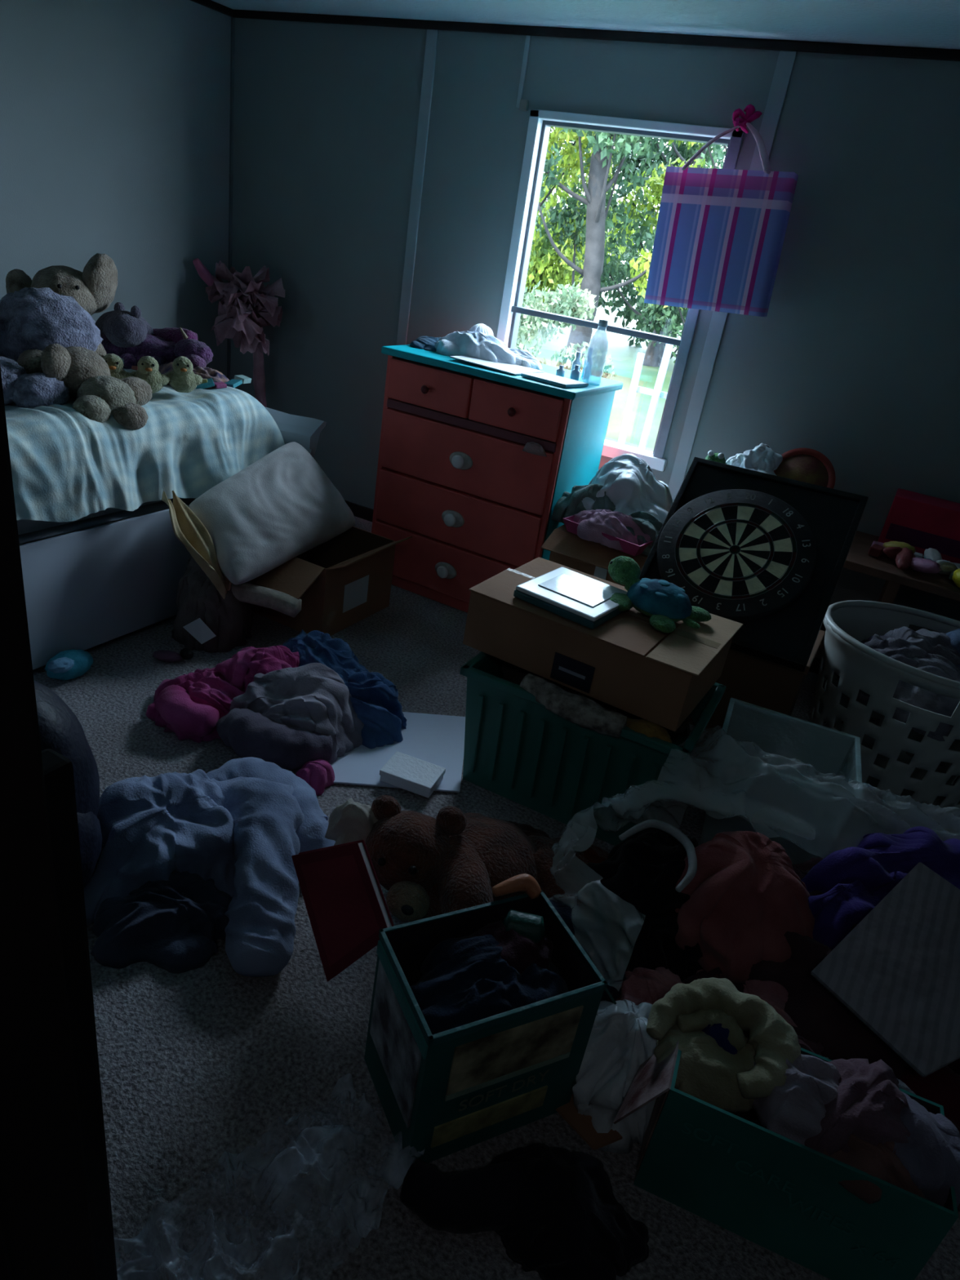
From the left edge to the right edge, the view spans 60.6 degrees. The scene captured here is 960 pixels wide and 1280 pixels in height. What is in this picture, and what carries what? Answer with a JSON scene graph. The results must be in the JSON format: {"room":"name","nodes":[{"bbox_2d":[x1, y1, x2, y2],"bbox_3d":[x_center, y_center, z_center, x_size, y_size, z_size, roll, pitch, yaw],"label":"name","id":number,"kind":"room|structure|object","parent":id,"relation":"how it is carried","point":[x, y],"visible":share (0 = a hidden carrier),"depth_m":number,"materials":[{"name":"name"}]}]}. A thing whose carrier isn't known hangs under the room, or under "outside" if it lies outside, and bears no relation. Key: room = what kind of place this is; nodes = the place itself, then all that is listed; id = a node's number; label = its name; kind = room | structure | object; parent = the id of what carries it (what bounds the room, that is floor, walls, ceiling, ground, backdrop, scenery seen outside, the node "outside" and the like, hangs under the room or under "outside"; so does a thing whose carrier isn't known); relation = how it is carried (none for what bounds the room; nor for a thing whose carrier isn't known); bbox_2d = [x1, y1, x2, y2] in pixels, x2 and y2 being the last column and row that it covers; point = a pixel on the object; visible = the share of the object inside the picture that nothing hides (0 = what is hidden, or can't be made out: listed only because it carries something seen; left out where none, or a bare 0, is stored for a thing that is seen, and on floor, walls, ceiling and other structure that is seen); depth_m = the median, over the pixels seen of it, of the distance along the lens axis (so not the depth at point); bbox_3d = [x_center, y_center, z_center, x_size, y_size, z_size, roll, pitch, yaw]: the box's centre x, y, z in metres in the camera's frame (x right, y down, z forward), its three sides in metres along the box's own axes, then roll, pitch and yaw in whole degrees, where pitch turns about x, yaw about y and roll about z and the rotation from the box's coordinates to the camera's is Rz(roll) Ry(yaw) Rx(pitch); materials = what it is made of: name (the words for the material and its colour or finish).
{"room":"bedroom","nodes":[
{"label":"bedroom","id":0,"kind":"room"},
{"bbox_2d":[0,0,231,376],"bbox_3d":[-2.568,-1.225,2.443,0.100,2.260,5.100,21,28,22],"label":"wall","id":1,"kind":"structure","parent":0,"point":[115,114],"depth_m":3.65,"materials":[{"name":"paint"}]},
{"bbox_2d":[190,0,233,17],"bbox_3d":[-1.968,-2.453,2.580,0.018,0.030,3.300,21,28,22],"label":"trim","id":2,"kind":"structure","parent":1,"relation":"attached to","point":[211,4],"depth_m":3.82,"materials":[{"name":"brown wood"}]},
{"bbox_2d":[226,17,235,377],"bbox_3d":[-1.345,-1.988,4.416,0.014,2.230,0.014,21,28,22],"label":"trim","id":3,"kind":"structure","parent":1,"relation":"attached to","point":[233,19],"depth_m":4.17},
{"bbox_2d":[192,257,284,407],"bbox_3d":[-1.238,-1.566,4.289,0.486,0.743,0.298,21,28,22],"label":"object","id":4,"kind":"object","parent":1,"relation":"hanging from","point":[246,306],"visible":0.99,"depth_m":4.16,"materials":[{"name":"fabric"}]},
{"bbox_2d":[230,17,542,509],"bbox_3d":[-0.609,-1.743,4.136,1.660,2.260,0.120,21,28,22],"label":"wall","id":5,"kind":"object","parent":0,"point":[326,116],"depth_m":3.91,"materials":[{"name":"paint"}]},
{"bbox_2d":[395,29,438,345],"bbox_3d":[-0.364,-1.612,3.989,0.055,2.230,0.009,21,28,22],"label":"trim","id":6,"kind":"structure","parent":5,"relation":"attached to","point":[432,37],"depth_m":3.75,"materials":[{"name":"paint"}]},
{"bbox_2d":[496,110,542,346],"bbox_3d":[0.157,-1.645,3.718,0.045,1.280,0.097,21,28,22],"label":"frame","id":7,"kind":"object","parent":5,"relation":"attached to","point":[534,130],"visible":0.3,"depth_m":3.59,"materials":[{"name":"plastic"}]},
{"bbox_2d":[32,515,959,1279],"bbox_3d":[-0.452,0.700,1.960,5.400,0.100,5.100,21,28,22],"label":"floor","id":8,"kind":"structure","parent":0,"point":[200,1066],"depth_m":1.57,"materials":[{"name":"carpet"}]},
{"bbox_2d":[33,680,102,888],"bbox_3d":[-1.002,0.322,1.766,0.345,0.582,0.447,-15,35,-40],"label":"backpack","id":9,"kind":"object","parent":8,"relation":"on","point":[60,731],"visible":0.32,"depth_m":1.75,"materials":[{"name":"blue fabric"}]},
{"bbox_2d":[44,648,92,679],"bbox_3d":[-1.351,0.082,2.689,0.118,0.096,0.169,21,28,22],"label":"toy","id":10,"kind":"object","parent":8,"relation":"on","point":[69,664],"visible":1,"depth_m":2.66,"materials":[{"name":"plastic"}]},
{"bbox_2d":[4,368,326,670],"bbox_3d":[-1.748,-0.549,2.901,1.340,0.900,2.076,21,28,22],"label":"daybed","id":11,"kind":"object","parent":8,"relation":"on","point":[103,559],"visible":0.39,"depth_m":2.77,"materials":[{"name":"fabric"}]},
{"bbox_2d":[0,287,102,407],"bbox_3d":[-1.531,-0.986,2.727,0.606,0.343,0.570,21,28,22],"label":"stuffed animal","id":12,"kind":"object","parent":11,"relation":"on","point":[32,319],"visible":0.84,"depth_m":2.64},
{"bbox_2d":[5,253,117,315],"bbox_3d":[-1.630,-1.286,3.169,0.359,0.426,0.395,21,28,22],"label":"teddy bear","id":13,"kind":"object","parent":11,"relation":"on","point":[94,288],"visible":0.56,"depth_m":3.10},
{"bbox_2d":[40,342,151,430],"bbox_3d":[-1.259,-0.847,2.716,0.376,0.246,0.342,21,28,22],"label":"teddy bear","id":14,"kind":"object","parent":11,"relation":"on","point":[99,394],"visible":0.87,"depth_m":2.64},
{"bbox_2d":[102,353,133,379],"bbox_3d":[-1.279,-0.934,2.866,0.101,0.131,0.120,21,28,22],"label":"chick","id":15,"kind":"object","parent":11,"relation":"on","point":[115,363],"visible":0.51,"depth_m":2.83,"materials":[{"name":"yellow fabric"}]},
{"bbox_2d":[95,302,153,347],"bbox_3d":[-1.434,-1.248,3.340,0.224,0.249,0.369,-9,32,-33],"label":"hippo","id":16,"kind":"object","parent":11,"relation":"on","point":[122,328],"visible":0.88,"depth_m":3.19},
{"bbox_2d":[4,368,285,522],"bbox_3d":[-1.744,-0.721,2.801,1.268,0.372,1.910,21,28,22],"label":"blanket","id":17,"kind":"object","parent":11,"relation":"on","point":[68,465],"depth_m":2.74,"materials":[{"name":"fabric"}]},
{"bbox_2d":[130,355,169,393],"bbox_3d":[-1.180,-0.946,2.925,0.101,0.130,0.120,21,28,22],"label":"chick","id":18,"kind":"object","parent":11,"relation":"on","point":[148,371],"visible":0.87,"depth_m":2.89,"materials":[{"name":"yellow fabric"}]},
{"bbox_2d":[101,326,213,370],"bbox_3d":[-1.317,-1.182,3.320,0.520,0.204,0.254,13,26,7],"label":"plush","id":19,"kind":"object","parent":11,"relation":"on","point":[168,344],"visible":0.63,"depth_m":3.26,"materials":[{"name":"purple fabric"}]},
{"bbox_2d":[164,355,202,392],"bbox_3d":[-1.087,-0.972,3.007,0.102,0.132,0.120,21,28,22],"label":"chick","id":20,"kind":"object","parent":11,"relation":"on","point":[182,378],"visible":0.98,"depth_m":2.98,"materials":[{"name":"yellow fabric"}]},
{"bbox_2d":[121,358,251,390],"bbox_3d":[-1.195,-1.082,3.280,0.546,0.071,0.345,21,28,22],"label":"clutter","id":21,"kind":"object","parent":11,"relation":"on","point":[211,378],"visible":0.4,"depth_m":3.19},
{"bbox_2d":[152,648,193,662],"bbox_3d":[-1.078,0.052,2.882,0.138,0.051,0.052,5,27,-9],"label":"shoe","id":22,"kind":"object","parent":8,"relation":"on","point":[166,655],"visible":1,"depth_m":2.87,"materials":[{"name":"black plastic"}]},
{"bbox_2d":[83,757,334,977],"bbox_3d":[-0.641,0.493,1.980,0.685,0.228,0.649,21,28,22],"label":"sweatpants","id":23,"kind":"object","parent":8,"relation":"on","point":[189,861],"visible":0.97,"depth_m":1.87,"materials":[{"name":"fabric"}]},
{"bbox_2d":[173,556,301,652],"bbox_3d":[-0.912,-0.155,3.001,0.478,0.360,0.350,21,28,22],"label":"tote bag","id":24,"kind":"object","parent":8,"relation":"on","point":[206,621],"visible":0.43,"depth_m":2.96,"materials":[{"name":"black fabric"}]},
{"bbox_2d":[161,490,231,599],"bbox_3d":[-0.979,-0.335,2.868,0.250,0.351,0.141,10,26,1],"label":"cloth","id":25,"kind":"object","parent":24,"relation":"in","point":[188,528],"visible":0.94,"depth_m":2.84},
{"bbox_2d":[117,1080,423,1279],"bbox_3d":[-0.330,0.905,1.313,0.308,0.118,0.522,25,30,29],"label":"clear plastic bag","id":26,"kind":"object","parent":8,"relation":"on","point":[154,1252],"visible":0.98,"depth_m":1.30,"materials":[{"name":"blue"}]},
{"bbox_2d":[151,630,405,794],"bbox_3d":[-0.608,0.139,2.648,0.754,0.244,0.717,23,29,26],"label":"pile","id":27,"kind":"object","parent":8,"relation":"on","point":[304,700],"visible":0.99,"depth_m":2.52,"materials":[{"name":"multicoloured fabric"}]},
{"bbox_2d":[249,526,412,635],"bbox_3d":[-0.677,-0.267,3.316,0.542,0.350,0.600,21,28,22],"label":"cardboard box","id":28,"kind":"object","parent":8,"relation":"on","point":[345,580],"visible":0.71,"depth_m":3.26,"materials":[{"name":"brown cardboard"}]},
{"bbox_2d":[188,441,355,584],"bbox_3d":[-0.774,-0.508,3.110,0.310,0.391,0.716,21,28,22],"label":"pillow","id":29,"kind":"object","parent":28,"relation":"on","point":[282,506],"visible":0.98,"depth_m":2.99,"materials":[{"name":"fabric"}]},
{"bbox_2d":[291,840,394,982],"bbox_3d":[-0.285,0.540,1.677,0.114,0.280,0.256,-14,34,-39],"label":"book","id":30,"kind":"object","parent":8,"relation":"on","point":[347,908],"visible":0.85,"depth_m":1.65,"materials":[{"name":"paper"}]},
{"bbox_2d":[328,711,465,792],"bbox_3d":[-0.258,0.340,2.617,0.416,0.006,0.474,9,26,-1],"label":"poster board","id":31,"kind":"object","parent":8,"relation":"on","point":[437,740],"visible":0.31,"depth_m":2.59,"materials":[{"name":"paper"}]},
{"bbox_2d":[379,751,445,797],"bbox_3d":[-0.202,0.402,2.455,0.166,0.040,0.116,17,27,15],"label":"gift box","id":32,"kind":"object","parent":31,"relation":"on","point":[409,773],"visible":1,"depth_m":2.43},
{"bbox_2d":[364,889,616,1168],"bbox_3d":[0.015,0.719,1.563,0.394,0.352,0.253,-5,30,-27],"label":"box","id":33,"kind":"object","parent":8,"relation":"on","point":[476,1034],"visible":0.89,"depth_m":1.47,"materials":[{"name":"cardboard"}]},
{"bbox_2d":[369,960,422,1128],"bbox_3d":[-0.153,0.714,1.463,0.004,0.200,0.200,-5,30,-27],"label":"art","id":34,"kind":"object","parent":33,"relation":"attached to","point":[398,1048],"depth_m":1.45},
{"bbox_2d":[444,1004,583,1101],"bbox_3d":[0.062,0.718,1.431,0.147,0.135,0.207,21,28,22],"label":"picture","id":35,"kind":"object","parent":33,"relation":"on","point":[487,1060],"depth_m":1.42},
{"bbox_2d":[492,873,545,947],"bbox_3d":[0.083,0.527,1.590,0.099,0.087,0.136,-1,28,-21],"label":"toy","id":36,"kind":"object","parent":33,"relation":"in","point":[519,926],"visible":0.96,"depth_m":1.56,"materials":[{"name":"plastic"}]},
{"bbox_2d":[371,344,622,613],"bbox_3d":[0.019,-0.685,3.623,0.875,1.025,0.559,21,28,22],"label":"dresser","id":37,"kind":"object","parent":8,"relation":"on","point":[475,462],"visible":0.89,"depth_m":3.37,"materials":[{"name":"red wood"}]},
{"bbox_2d":[410,322,542,370],"bbox_3d":[-0.011,-1.254,3.443,0.606,0.132,0.311,21,28,22],"label":"folded clothes","id":38,"kind":"object","parent":37,"relation":"on","point":[481,341],"visible":0.99,"depth_m":3.38,"materials":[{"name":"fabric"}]},
{"bbox_2d":[449,355,543,374],"bbox_3d":[0.069,-1.109,3.306,0.320,0.012,0.230,21,28,22],"label":"paper sheet","id":39,"kind":"object","parent":37,"relation":"on","point":[513,369],"visible":0.76,"depth_m":3.27,"materials":[{"name":"white paper"}]},
{"bbox_2d":[520,372,588,387],"bbox_3d":[0.290,-1.005,3.175,0.215,0.012,0.162,24,30,27],"label":"notebook","id":40,"kind":"object","parent":37,"relation":"on","point":[544,377],"visible":1,"depth_m":3.15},
{"bbox_2d":[555,364,565,377],"bbox_3d":[0.325,-1.082,3.307,0.036,0.045,0.036,21,28,22],"label":"bottle","id":41,"kind":"object","parent":37,"relation":"on","point":[561,372],"depth_m":3.30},
{"bbox_2d":[555,351,586,381],"bbox_3d":[0.390,-1.125,3.331,0.101,0.120,0.166,21,28,22],"label":"bottles","id":42,"kind":"object","parent":37,"relation":"on","point":[575,372],"visible":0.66,"depth_m":3.30},
{"bbox_2d":[570,364,580,381],"bbox_3d":[0.382,-1.067,3.279,0.036,0.060,0.036,21,28,22],"label":"bottle","id":43,"kind":"object","parent":37,"relation":"on","point":[575,375],"depth_m":3.27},
{"bbox_2d":[581,358,586,377],"bbox_3d":[0.445,-1.137,3.374,0.036,0.120,0.036,21,28,22],"label":"bottle","id":44,"kind":"object","parent":37,"relation":"on","point":[584,363],"depth_m":3.37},
{"bbox_2d":[582,319,608,385],"bbox_3d":[0.462,-1.132,3.231,0.078,0.242,0.078,21,28,22],"label":"water bottle","id":45,"kind":"object","parent":37,"relation":"on","point":[597,348],"visible":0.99,"depth_m":3.21,"materials":[{"name":"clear plastic"}]},
{"bbox_2d":[399,1142,638,1279],"bbox_3d":[0.079,0.950,1.423,0.407,0.102,0.220,15,27,11],"label":"jacket","id":46,"kind":"object","parent":8,"relation":"on","point":[554,1209],"visible":1,"depth_m":1.37,"materials":[{"name":"fabric"}]},
{"bbox_2d":[511,822,629,1002],"bbox_3d":[0.122,0.578,1.986,0.496,0.262,0.742,-10,32,-34],"label":"clothes","id":47,"kind":"object","parent":8,"relation":"on","point":[597,940],"visible":0.2,"depth_m":1.73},
{"bbox_2d":[324,795,604,926],"bbox_3d":[0.024,0.543,1.871,0.711,0.339,0.384,0,28,-18],"label":"plush bear","id":48,"kind":"object","parent":47,"relation":"on","point":[428,866],"visible":0.82,"depth_m":1.79},
{"bbox_2d":[555,1094,622,1150],"bbox_3d":[0.199,0.917,1.576,0.071,0.024,0.142,-10,32,-34],"label":"scrap","id":49,"kind":"object","parent":8,"relation":"on","point":[575,1112],"visible":0.51,"depth_m":1.57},
{"bbox_2d":[459,651,726,845],"bbox_3d":[0.312,0.272,2.469,0.684,0.434,0.497,21,28,22],"label":"storage tote","id":50,"kind":"object","parent":8,"relation":"on","point":[597,768],"visible":0.66,"depth_m":2.31,"materials":[{"name":"green plastic"}]},
{"bbox_2d":[519,672,626,738],"bbox_3d":[0.249,0.180,2.231,0.322,0.080,0.087,21,28,22],"label":"rolled blanket","id":51,"kind":"object","parent":50,"relation":"on","point":[549,700],"depth_m":2.21,"materials":[{"name":"fabric"}]},
{"bbox_2d":[462,556,742,731],"bbox_3d":[0.352,-0.017,2.387,0.697,0.179,0.452,21,28,22],"label":"carton","id":52,"kind":"object","parent":50,"relation":"on","point":[624,663],"visible":0.84,"depth_m":2.22,"materials":[{"name":"cardboard"}]},
{"bbox_2d":[513,566,626,629],"bbox_3d":[0.274,-0.127,2.337,0.260,0.037,0.260,25,30,28],"label":"book","id":53,"kind":"object","parent":52,"relation":"on","point":[581,599],"visible":0.84,"depth_m":2.28,"materials":[{"name":"paper"}]},
{"bbox_2d":[608,555,711,633],"bbox_3d":[0.497,-0.138,2.340,0.278,0.118,0.339,-14,35,-39],"label":"turtle","id":54,"kind":"object","parent":52,"relation":"on","point":[665,602],"visible":0.98,"depth_m":2.29,"materials":[{"name":"green fabric"}]},
{"bbox_2d":[540,524,648,586],"bbox_3d":[0.536,-0.203,3.423,0.440,0.500,0.580,21,28,22],"label":"box","id":55,"kind":"object","parent":8,"relation":"on","point":[568,549],"visible":0.14,"depth_m":3.18,"materials":[{"name":"cardboard"}]},
{"bbox_2d":[563,509,654,555],"bbox_3d":[0.511,-0.442,3.164,0.374,0.120,0.223,25,30,28],"label":"clothes","id":56,"kind":"object","parent":55,"relation":"in","point":[606,527],"visible":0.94,"depth_m":3.10,"materials":[{"name":"fabric"}]},
{"bbox_2d":[551,453,673,555],"bbox_3d":[0.594,-0.590,3.285,0.586,0.304,0.477,21,28,22],"label":"pile","id":57,"kind":"object","parent":55,"relation":"on","point":[628,486],"visible":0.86,"depth_m":3.21,"materials":[{"name":"fabric"}]},
{"bbox_2d":[571,999,658,1146],"bbox_3d":[0.293,0.822,1.622,0.284,0.202,0.245,11,26,3],"label":"plastic bag","id":58,"kind":"object","parent":8,"relation":"on","point":[619,1045],"visible":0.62,"depth_m":1.56,"materials":[{"name":"plastic"}]},
{"bbox_2d":[687,629,825,785],"bbox_3d":[0.792,0.150,2.811,0.560,0.490,0.340,21,28,22],"label":"crate","id":59,"kind":"object","parent":8,"relation":"on","point":[753,736],"visible":0.38,"depth_m":2.62,"materials":[{"name":"plastic"}]},
{"bbox_2d":[639,457,868,671],"bbox_3d":[0.847,-0.266,2.623,0.580,0.465,0.501,21,28,22],"label":"dartboard","id":60,"kind":"object","parent":59,"relation":"on","point":[766,553],"visible":0.98,"depth_m":2.58,"materials":[{"name":"black wood"}]},
{"bbox_2d":[584,819,959,1199],"bbox_3d":[0.750,0.654,1.861,1.093,0.421,0.866,21,28,22],"label":"heap","id":61,"kind":"object","parent":8,"relation":"on","point":[726,908],"visible":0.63,"depth_m":1.77,"materials":[{"name":"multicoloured fabric"}]},
{"bbox_2d":[810,862,959,1077],"bbox_3d":[0.937,0.663,1.625,0.418,0.187,0.353,-12,33,-36],"label":"cardboard sheet","id":62,"kind":"object","parent":61,"relation":"on","point":[897,971],"visible":1,"depth_m":1.63,"materials":[{"name":"cardboard"}]},
{"bbox_2d":[704,697,862,861],"bbox_3d":[0.847,0.450,2.382,0.380,0.352,0.360,18,27,16],"label":"clear plastic bin","id":63,"kind":"object","parent":8,"relation":"on","point":[766,811],"visible":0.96,"depth_m":2.35,"materials":[{"name":"teal"}]},
{"bbox_2d":[613,1022,959,1279],"bbox_3d":[0.535,0.862,1.457,0.543,0.346,0.235,19,28,18],"label":"box","id":64,"kind":"object","parent":8,"relation":"on","point":[851,1173],"visible":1,"depth_m":1.36,"materials":[{"name":"cardboard"}]},
{"bbox_2d":[637,1090,668,1169],"bbox_3d":[0.337,0.834,1.523,0.004,0.220,0.180,17,27,16],"label":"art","id":65,"kind":"object","parent":64,"relation":"attached to","point":[659,1119],"depth_m":1.45},
{"bbox_2d":[681,1121,739,1153],"bbox_3d":[0.388,0.841,1.386,0.092,0.028,0.001,17,27,16],"label":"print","id":66,"kind":"object","parent":64,"relation":"attached to","point":[704,1135],"depth_m":1.39},
{"bbox_2d":[646,977,800,1114],"bbox_3d":[0.433,0.717,1.468,0.264,0.123,0.197,21,28,22],"label":"drawstring bag","id":67,"kind":"object","parent":64,"relation":"in","point":[717,1057],"visible":0.97,"depth_m":1.46,"materials":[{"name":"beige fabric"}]},
{"bbox_2d":[735,1160,795,1194],"bbox_3d":[0.475,0.896,1.372,0.096,0.028,0.001,17,27,16],"label":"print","id":68,"kind":"object","parent":64,"relation":"attached to","point":[772,1179],"depth_m":1.37},
{"bbox_2d":[788,1194,855,1234],"bbox_3d":[0.562,0.951,1.359,0.109,0.028,0.001,17,27,16],"label":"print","id":69,"kind":"object","parent":64,"relation":"attached to","point":[837,1222],"depth_m":1.36},
{"bbox_2d":[744,1037,915,1127],"bbox_3d":[0.687,0.894,1.586,0.387,0.222,0.200,21,28,22],"label":"clothes","id":70,"kind":"object","parent":64,"relation":"in","point":[757,1118],"visible":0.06,"depth_m":1.58,"materials":[{"name":"fabric"}]},
{"bbox_2d":[851,1242,900,1268],"bbox_3d":[0.649,1.006,1.345,0.070,0.028,0.001,17,27,16],"label":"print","id":71,"kind":"object","parent":64,"relation":"attached to","point":[877,1254],"depth_m":1.35},
{"bbox_2d":[801,600,959,835],"bbox_3d":[1.384,0.238,2.655,0.686,0.644,0.580,23,29,26],"label":"laundry basket","id":72,"kind":"object","parent":8,"relation":"on","point":[893,673],"visible":0.98,"depth_m":2.54,"materials":[{"name":"white plastic"}]},
{"bbox_2d":[819,530,959,727],"bbox_3d":[1.510,-0.009,3.176,1.300,0.660,0.470,21,28,22],"label":"table","id":73,"kind":"object","parent":8,"relation":"on","point":[858,559],"visible":0.12,"depth_m":2.89,"materials":[{"name":"brown wood"}]},
{"bbox_2d":[725,443,782,476],"bbox_3d":[1.077,-0.655,3.280,0.316,0.265,0.272,21,28,22],"label":"sack","id":74,"kind":"object","parent":73,"relation":"on","point":[761,457],"visible":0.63,"depth_m":3.21,"materials":[{"name":"plastic"}]},
{"bbox_2d":[705,450,725,463],"bbox_3d":[0.913,-0.643,3.251,0.112,0.223,0.124,1,28,-17],"label":"frog","id":75,"kind":"object","parent":74,"relation":"in","point":[717,457],"visible":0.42,"depth_m":3.17,"materials":[{"name":"green"}]},
{"bbox_2d":[777,448,835,488],"bbox_3d":[1.253,-0.623,3.212,0.252,0.241,0.151,21,28,22],"label":"tambourine","id":76,"kind":"object","parent":73,"relation":"on","point":[808,465],"visible":0.52,"depth_m":3.19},
{"bbox_2d":[819,621,826,648],"bbox_3d":[1.504,0.002,3.197,1.240,0.020,0.410,21,28,22],"label":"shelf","id":77,"kind":"object","parent":73,"relation":"attached to","point":[822,628],"depth_m":3.20,"materials":[{"name":"brown wood"}]},
{"bbox_2d":[867,541,959,580],"bbox_3d":[1.678,-0.249,2.880,0.589,0.074,0.279,21,28,22],"label":"clutter","id":78,"kind":"object","parent":73,"relation":"on","point":[905,556],"visible":0.98,"depth_m":2.89},
{"bbox_2d":[877,488,959,563],"bbox_3d":[1.753,-0.396,3.060,0.450,0.200,0.174,21,28,22],"label":"toy box","id":79,"kind":"object","parent":73,"relation":"on","point":[922,522],"visible":0.89,"depth_m":3.02,"materials":[{"name":"plastic"}]},
{"bbox_2d":[952,568,959,587],"bbox_3d":[1.646,-0.224,2.769,0.081,0.111,0.122,21,28,22],"label":"toy","id":80,"kind":"object","parent":73,"relation":"on","point":[956,576],"visible":1,"depth_m":2.78,"materials":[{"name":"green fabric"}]},
{"bbox_2d":[211,0,959,49],"bbox_3d":[-0.105,-1.390,0.919,5.400,0.100,5.100,21,28,22],"label":"ceiling","id":81,"kind":"structure","parent":0,"point":[928,24],"depth_m":2.83,"materials":[{"name":"paint"}]},
{"bbox_2d":[531,36,764,477],"bbox_3d":[0.502,-1.321,3.660,0.900,2.260,0.100,21,28,22],"label":"wall","id":82,"kind":"structure","parent":0,"point":[674,83],"depth_m":3.18,"materials":[{"name":"paint"}]},
{"bbox_2d":[515,35,531,107],"bbox_3d":[0.179,-2.336,3.379,0.020,0.250,0.009,21,28,22],"label":"trim","id":83,"kind":"structure","parent":82,"relation":"attached to","point":[527,42],"depth_m":3.37,"materials":[{"name":"paint"}]},
{"bbox_2d":[344,499,820,674],"bbox_3d":[0.737,-0.170,3.912,5.200,0.070,0.012,21,28,22],"label":"baseboard","id":84,"kind":"structure","parent":82,"relation":"attached to","point":[357,510],"depth_m":4.50,"materials":[{"name":"brown wood"}]},
{"bbox_2d":[232,9,959,61],"bbox_3d":[1.061,-2.126,2.935,5.200,0.030,0.018,21,28,22],"label":"trim","id":85,"kind":"structure","parent":82,"relation":"attached to","point":[909,52],"depth_m":3.14,"materials":[{"name":"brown wood"}]},
{"bbox_2d":[507,108,744,453],"bbox_3d":[0.527,-1.502,3.556,0.900,1.280,0.097,21,28,22],"label":"window","id":86,"kind":"structure","parent":82,"relation":"in","point":[646,128],"depth_m":3.42,"materials":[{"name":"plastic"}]},
{"bbox_2d":[601,439,666,471],"bbox_3d":[0.429,-0.937,3.829,0.940,0.050,0.115,21,28,22],"label":"sill","id":87,"kind":"structure","parent":82,"relation":"on","point":[614,450],"depth_m":3.68,"materials":[{"name":"plastic"}]},
{"bbox_2d":[668,50,796,501],"bbox_3d":[0.936,-1.112,3.420,0.060,2.230,0.009,21,28,22],"label":"trim","id":88,"kind":"structure","parent":82,"relation":"attached to","point":[786,59],"depth_m":3.36,"materials":[{"name":"paint"}]},
{"bbox_2d":[658,49,959,658],"bbox_3d":[2.031,-0.733,2.990,2.640,2.260,0.100,21,28,22],"label":"wall","id":89,"kind":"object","parent":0,"point":[854,359],"visible":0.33,"depth_m":3.07,"materials":[{"name":"paint"}]},
{"bbox_2d":[653,129,744,458],"bbox_3d":[0.896,-1.361,3.394,0.045,1.280,0.097,21,28,22],"label":"frame","id":90,"kind":"object","parent":89,"relation":"attached to","point":[735,144],"visible":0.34,"depth_m":3.44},
{"bbox_2d":[644,103,798,316],"bbox_3d":[0.925,-1.613,3.101,0.498,0.713,0.150,21,28,22],"label":"gift bag","id":91,"kind":"object","parent":89,"relation":"hanging from","point":[720,233],"visible":1,"depth_m":3.09,"materials":[{"name":"paper"}]},
{"label":"outside","id":92,"kind":"structure","parent":0,"visible":0},
{"bbox_2d":[516,297,682,451],"bbox_3d":[7.789,-7.259,21.980,40.000,0.191,40.000,21,28,22],"label":"lawn","id":93,"kind":"structure","parent":92,"point":[624,356],"depth_m":16.82,"materials":[{"name":"green plant"}]},
{"bbox_2d":[515,280,617,379],"bbox_3d":[0.591,-3.341,9.664,2.162,1.761,1.319,21,28,22],"label":"bush","id":94,"kind":"object","parent":93,"relation":"on","point":[575,305],"visible":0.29,"depth_m":9.28,"materials":[{"name":"green plant"}]},
{"bbox_2d":[522,126,639,305],"bbox_3d":[0.289,-6.730,11.904,3.954,5.811,3.308,27,31,32],"label":"maple tree","id":95,"kind":"object","parent":93,"relation":"on","point":[543,265],"visible":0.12,"depth_m":11.59,"materials":[{"name":"green plant"}]},
{"bbox_2d":[532,130,651,266],"bbox_3d":[0.893,-9.481,17.277,5.291,6.185,3.840,23,29,25],"label":"oak tree","id":96,"kind":"object","parent":93,"relation":"on","point":[539,226],"visible":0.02,"depth_m":16.46,"materials":[{"name":"green plant"}]},
{"bbox_2d":[520,200,686,352],"bbox_3d":[5.080,-8.887,20.461,17.648,3.674,3.564,21,28,22],"label":"foliage","id":97,"kind":"object","parent":93,"relation":"on","point":[627,313],"visible":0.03,"depth_m":21.30,"materials":[{"name":"green plant"}]},
{"bbox_2d":[537,128,671,368],"bbox_3d":[1.605,-6.076,10.466,3.903,6.339,2.547,25,30,28],"label":"oak tree","id":98,"kind":"object","parent":93,"relation":"on","point":[595,201],"visible":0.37,"depth_m":10.73,"materials":[{"name":"green plant"}]},
{"bbox_2d":[617,343,673,449],"bbox_3d":[2.675,-1.290,6.522,3.329,1.521,0.070,21,28,22],"label":"picket fence","id":99,"kind":"object","parent":93,"relation":"on","point":[656,393],"visible":0.08,"depth_m":6.94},
{"bbox_2d":[575,136,727,366],"bbox_3d":[4.228,-8.441,17.021,4.737,5.550,3.601,17,27,16],"label":"oak tree","id":100,"kind":"object","parent":93,"relation":"on","point":[668,318],"visible":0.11,"depth_m":16.86,"materials":[{"name":"green plant"}]},
{"bbox_2d":[622,139,727,324],"bbox_3d":[3.716,-5.602,10.678,3.985,5.892,2.736,21,28,22],"label":"maple tree","id":101,"kind":"object","parent":93,"relation":"on","point":[654,194],"visible":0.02,"depth_m":11.13,"materials":[{"name":"green plant"}]},
{"bbox_3d":[-1.670,-0.403,1.091,3.021,2.260,0.150,21,28,22],"label":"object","id":102,"kind":"object","parent":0,"visible":0},
{"bbox_2d":[0,366,97,1279],"bbox_3d":[-0.371,0.196,0.559,0.024,2.050,0.165,21,28,22],"label":"door frame","id":103,"kind":"structure","parent":102,"relation":"attached to","point":[46,1217],"depth_m":0.65,"materials":[{"name":"brown wood"}]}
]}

